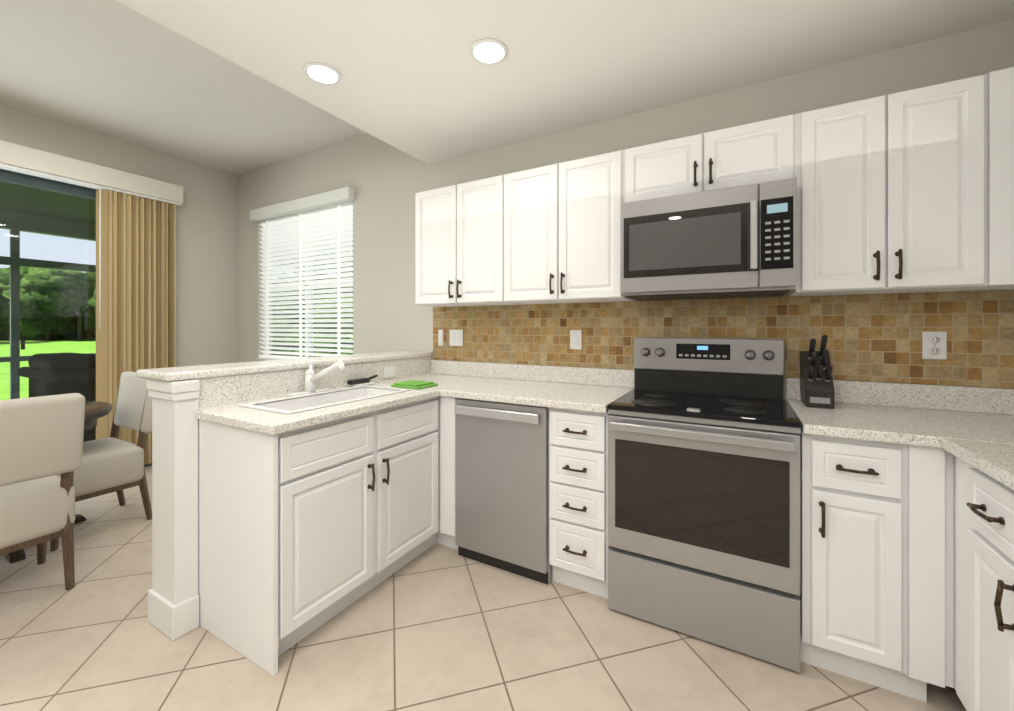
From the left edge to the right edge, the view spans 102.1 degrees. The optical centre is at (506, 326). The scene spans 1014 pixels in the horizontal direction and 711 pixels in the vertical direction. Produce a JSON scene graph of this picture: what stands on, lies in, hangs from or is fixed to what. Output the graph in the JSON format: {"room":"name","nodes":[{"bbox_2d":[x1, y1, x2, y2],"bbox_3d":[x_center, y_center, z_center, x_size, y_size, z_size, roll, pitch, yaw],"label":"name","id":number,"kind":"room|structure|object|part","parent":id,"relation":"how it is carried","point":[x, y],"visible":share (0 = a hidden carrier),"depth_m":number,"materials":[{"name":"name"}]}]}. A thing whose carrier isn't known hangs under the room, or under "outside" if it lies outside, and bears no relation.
{"room":"kitchen","nodes":[
{"label":"kitchen","id":0,"kind":"room"},
{"bbox_2d":[17,352,95,441],"bbox_3d":[-4.336,0.775,4.027,1.240,1.020,0.400,0,0,29],"label":"patio chair","id":1,"kind":"object","parent":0,"point":[48,374],"depth_m":3.82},
{"bbox_2d":[0,103,236,366],"bbox_3d":[-4.214,-0.265,2.166,0.150,3.220,5.170,0,0,29],"label":"wall","id":2,"kind":"structure","parent":0,"point":[206,219],"depth_m":4.03,"materials":[{"name":"beige paint"}]},
{"bbox_2d":[0,169,151,465],"bbox_3d":[-3.958,0.036,2.613,0.080,2.458,2.897,0,0,29],"label":"door frame","id":3,"kind":"structure","parent":2,"relation":"attached to","point":[8,176],"depth_m":3.20,"materials":[{"name":"grey metal"}]},
{"bbox_2d":[0,140,182,463],"bbox_3d":[-3.855,-0.052,2.535,0.114,2.545,3.105,0,0,29],"label":"vertical blind","id":4,"kind":"object","parent":2,"relation":"attached to","point":[136,214],"visible":0.76,"depth_m":3.54,"materials":[{"name":"beige fabric"}]},
{"bbox_2d":[146,379,199,640],"bbox_3d":[-1.046,0.744,2.416,0.239,1.043,1.640,0,0,29],"label":"column","id":5,"kind":"structure","parent":0,"point":[173,598],"depth_m":1.70,"materials":[{"name":"beige paint"}]},
{"bbox_2d":[136,351,432,381],"bbox_3d":[-1.083,0.203,2.429,0.290,0.035,1.654,0,0,29],"label":"bar","id":6,"kind":"object","parent":5,"relation":"on","point":[227,369],"visible":0.96,"depth_m":2.02,"materials":[{"name":"beige stone"}]},
{"bbox_2d":[0,0,366,174],"bbox_3d":[-2.968,-1.750,1.556,2.620,0.250,5.020,0,0,29],"label":"ceiling","id":7,"kind":"structure","parent":0,"point":[106,67],"depth_m":2.79,"materials":[{"name":"white paint"}]},
{"bbox_2d":[0,466,966,710],"bbox_3d":[-1.554,1.305,0.765,5.860,0.080,5.020,0,0,29],"label":"floor","id":8,"kind":"structure","parent":0,"point":[447,630],"depth_m":1.57,"materials":[{"name":"tile"}]},
{"bbox_2d":[0,393,84,590],"bbox_3d":[-2.387,0.793,1.890,0.548,0.949,0.510,0,0,29],"label":"dining chair","id":9,"kind":"object","parent":8,"relation":"on","point":[41,438],"visible":1,"depth_m":1.89,"materials":[{"name":"fabric"}]},
{"bbox_2d":[4,401,111,562],"bbox_3d":[-2.950,0.890,2.388,0.940,0.750,0.940,0,0,29],"label":"round dining table","id":10,"kind":"object","parent":8,"relation":"on","point":[94,410],"visible":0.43,"depth_m":2.53,"materials":[{"name":"brown wood"}]},
{"bbox_2d":[50,371,151,551],"bbox_3d":[-2.635,0.793,2.634,0.510,0.949,0.548,0,0,29],"label":"dining chair","id":11,"kind":"object","parent":8,"relation":"on","point":[111,464],"visible":0.63,"depth_m":2.63,"materials":[{"name":"fabric"}]},
{"bbox_2d":[198,396,609,675],"bbox_3d":[-0.301,0.826,2.059,1.522,0.878,1.537,0,0,29],"label":"base cabinet","id":12,"kind":"object","parent":8,"relation":"on","point":[295,527],"visible":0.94,"depth_m":1.74,"materials":[{"name":"white paint"}]},
{"bbox_2d":[454,398,551,584],"bbox_3d":[0.089,0.826,2.364,0.545,0.878,0.622,0,0,29],"label":"dishwasher","id":13,"kind":"object","parent":8,"relation":"on","point":[502,449],"visible":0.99,"depth_m":2.10,"materials":[{"name":"silver metal"}]},
{"bbox_2d":[607,338,800,671],"bbox_3d":[0.885,0.662,1.885,0.706,1.205,0.645,0,0,29],"label":"stove","id":14,"kind":"object","parent":8,"relation":"on","point":[704,448],"visible":1,"depth_m":1.66,"materials":[{"name":"silver metal"}]},
{"bbox_2d":[800,430,1013,710],"bbox_3d":[0.718,0.826,-0.161,0.986,0.878,4.418,0,0,29],"label":"base cabinet","id":15,"kind":"object","parent":8,"relation":"on","point":[907,551],"visible":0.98,"depth_m":1.36,"materials":[{"name":"white paint"}]},
{"bbox_2d":[196,356,1013,489],"bbox_3d":[-0.260,0.304,0.385,3.227,0.164,4.418,0,0,29],"label":"countertop","id":16,"kind":"structure","parent":15,"relation":"on","point":[975,425],"depth_m":1.80,"materials":[{"name":"beige stone"}]},
{"bbox_2d":[238,360,411,413],"bbox_3d":[-0.879,0.347,2.049,0.412,0.356,0.718,0,0,29],"label":"sink","id":17,"kind":"object","parent":16,"relation":"in","point":[290,406],"visible":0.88,"depth_m":2.11,"materials":[{"name":"white ceramic"}]},
{"bbox_2d":[347,374,377,386],"bbox_3d":[-0.864,0.322,2.472,0.070,0.054,0.212,0,0,29],"label":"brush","id":18,"kind":"object","parent":16,"relation":"on","point":[361,381],"visible":1,"depth_m":2.43,"materials":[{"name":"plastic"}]},
{"bbox_2d":[383,366,396,377],"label":"outlet","id":19,"kind":"object","parent":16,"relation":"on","point":[388,372],"depth_m":2.71,"materials":[{"name":"white plastic"}]},
{"bbox_2d":[391,380,437,388],"bbox_3d":[-0.545,0.338,2.418,0.210,0.022,0.180,0,0,29],"label":"cloth","id":20,"kind":"object","parent":16,"relation":"on","point":[412,384],"visible":1,"depth_m":2.37,"materials":[{"name":"green fabric"}]},
{"bbox_2d":[800,335,834,408],"bbox_3d":[1.387,0.191,1.835,0.100,0.315,0.223,0,0,29],"label":"knife block","id":21,"kind":"object","parent":16,"relation":"on","point":[816,379],"visible":1,"depth_m":1.78,"materials":[{"name":"black wood"}]},
{"bbox_2d":[116,0,1013,164],"bbox_3d":[-0.410,-1.552,0.126,3.240,0.645,5.020,0,0,29],"label":"ceiling","id":22,"kind":"structure","parent":0,"point":[411,80],"depth_m":1.79,"materials":[{"name":"white paint"}]},
{"bbox_2d":[303,62,341,84],"bbox_3d":[-0.893,-1.226,1.989,0.172,0.006,0.172,0,0,29],"label":"recessed light","id":23,"kind":"object","parent":22,"relation":"in","point":[322,73],"visible":1,"depth_m":1.98,"materials":[{"name":"white"}]},
{"bbox_2d":[470,38,507,64],"bbox_3d":[-0.080,-1.226,1.831,0.172,0.006,0.172,0,0,29],"label":"recessed light","id":24,"kind":"object","parent":22,"relation":"in","point":[489,51],"visible":1,"depth_m":1.82,"materials":[{"name":"white"}]},
{"bbox_2d":[237,20,1013,399],"bbox_3d":[-0.293,-0.265,3.022,6.160,3.220,0.150,0,0,29],"label":"wall","id":25,"kind":"structure","parent":0,"point":[385,179],"depth_m":3.12,"materials":[{"name":"beige paint"}]},
{"bbox_2d":[250,186,354,358],"bbox_3d":[-1.937,-0.435,3.842,1.460,1.490,0.117,0,0,29],"label":"horizontal blind","id":26,"kind":"object","parent":25,"relation":"attached to","point":[330,212],"depth_m":3.83,"materials":[{"name":"white plastic"}]},
{"bbox_2d":[256,237,352,359],"bbox_3d":[-1.909,-0.400,3.891,1.407,1.467,0.130,0,0,29],"label":"window","id":27,"kind":"structure","parent":25,"relation":"in","point":[261,358],"depth_m":3.93,"materials":[{"name":"white plastic"}]},
{"bbox_3d":[-1.909,-0.400,3.891,1.407,1.467,0.130,0,0,29],"label":"frame","id":28,"kind":"part","parent":27,"relation":"part of","materials":[{"name":"white plastic"}]},
{"bbox_2d":[415,67,1013,306],"bbox_3d":[-0.198,-0.526,0.350,3.084,0.757,4.418,0,0,29],"label":"upper cabinet","id":29,"kind":"object","parent":25,"relation":"attached to","point":[909,191],"visible":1,"depth_m":1.70,"materials":[{"name":"white paint"}]},
{"bbox_2d":[620,178,796,300],"bbox_3d":[0.946,-0.378,1.981,0.711,0.458,0.434,0,0,29],"label":"microwave","id":30,"kind":"object","parent":29,"relation":"attached to","point":[737,241],"visible":1,"depth_m":1.82,"materials":[{"name":"silver metal"}]},
{"bbox_2d":[433,290,1013,388],"bbox_3d":[0.823,0.050,2.306,3.153,0.392,0.008,0,0,29],"label":"tile backsplash","id":31,"kind":"structure","parent":25,"relation":"attached to","point":[872,337],"depth_m":1.99,"materials":[{"name":"tile"}]},
{"bbox_2d":[438,330,442,345],"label":"outlet","id":32,"kind":"object","parent":31,"relation":"on","point":[440,332],"depth_m":3.02,"materials":[{"name":"white plastic"}]},
{"bbox_2d":[450,330,462,345],"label":"outlet","id":33,"kind":"object","parent":31,"relation":"on","point":[456,336],"depth_m":2.96,"materials":[{"name":"white plastic"}]},
{"bbox_2d":[570,330,581,348],"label":"outlet","id":34,"kind":"object","parent":31,"relation":"on","point":[575,335],"depth_m":2.51,"materials":[{"name":"white plastic"}]},
{"bbox_2d":[922,331,946,359],"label":"outlet","id":35,"kind":"object","parent":31,"relation":"on","point":[934,344],"depth_m":1.74,"materials":[{"name":"white plastic"}]},
{"label":"outside","id":36,"kind":"structure","parent":0,"visible":0},
{"bbox_2d":[0,333,352,399],"bbox_3d":[-20.281,1.475,45.702,200.000,0.180,220.000,0,0,29],"label":"ground","id":37,"kind":"structure","parent":36,"point":[32,347],"depth_m":24.16,"materials":[{"name":"green plant"}]},
{"bbox_2d":[0,266,95,340],"bbox_3d":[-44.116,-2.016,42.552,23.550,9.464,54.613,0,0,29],"label":"tree","id":38,"kind":"object","parent":37,"relation":"on","point":[56,304],"visible":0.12,"depth_m":39.94,"materials":[{"name":"green plant"}]},
{"bbox_2d":[273,270,352,356],"bbox_3d":[-10.868,-2.004,26.376,13.467,7.237,34.047,0,0,-38],"label":"shrubs","id":39,"kind":"object","parent":37,"relation":"on","point":[346,348],"visible":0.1,"depth_m":26.15,"materials":[{"name":"green plant"}]},
{"bbox_3d":[-5.436,1.333,4.183,3.948,0.095,14.000,0,0,29],"label":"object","id":40,"kind":"structure","parent":37,"relation":"on","visible":0},
{"bbox_2d":[0,209,352,398],"bbox_3d":[-7.072,-0.149,5.098,0.120,2.868,14.000,0,0,29],"label":"screen frame","id":41,"kind":"object","parent":40,"relation":"on","point":[14,221],"visible":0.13,"depth_m":5.66,"materials":[{"name":"grey metal"}]},
{"bbox_2d":[0,181,352,262],"bbox_3d":[-5.523,-1.660,4.232,4.148,0.150,14.000,0,0,29],"label":"roof","id":42,"kind":"structure","parent":41,"relation":"on","point":[13,197],"depth_m":5.26,"materials":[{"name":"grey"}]}
]}

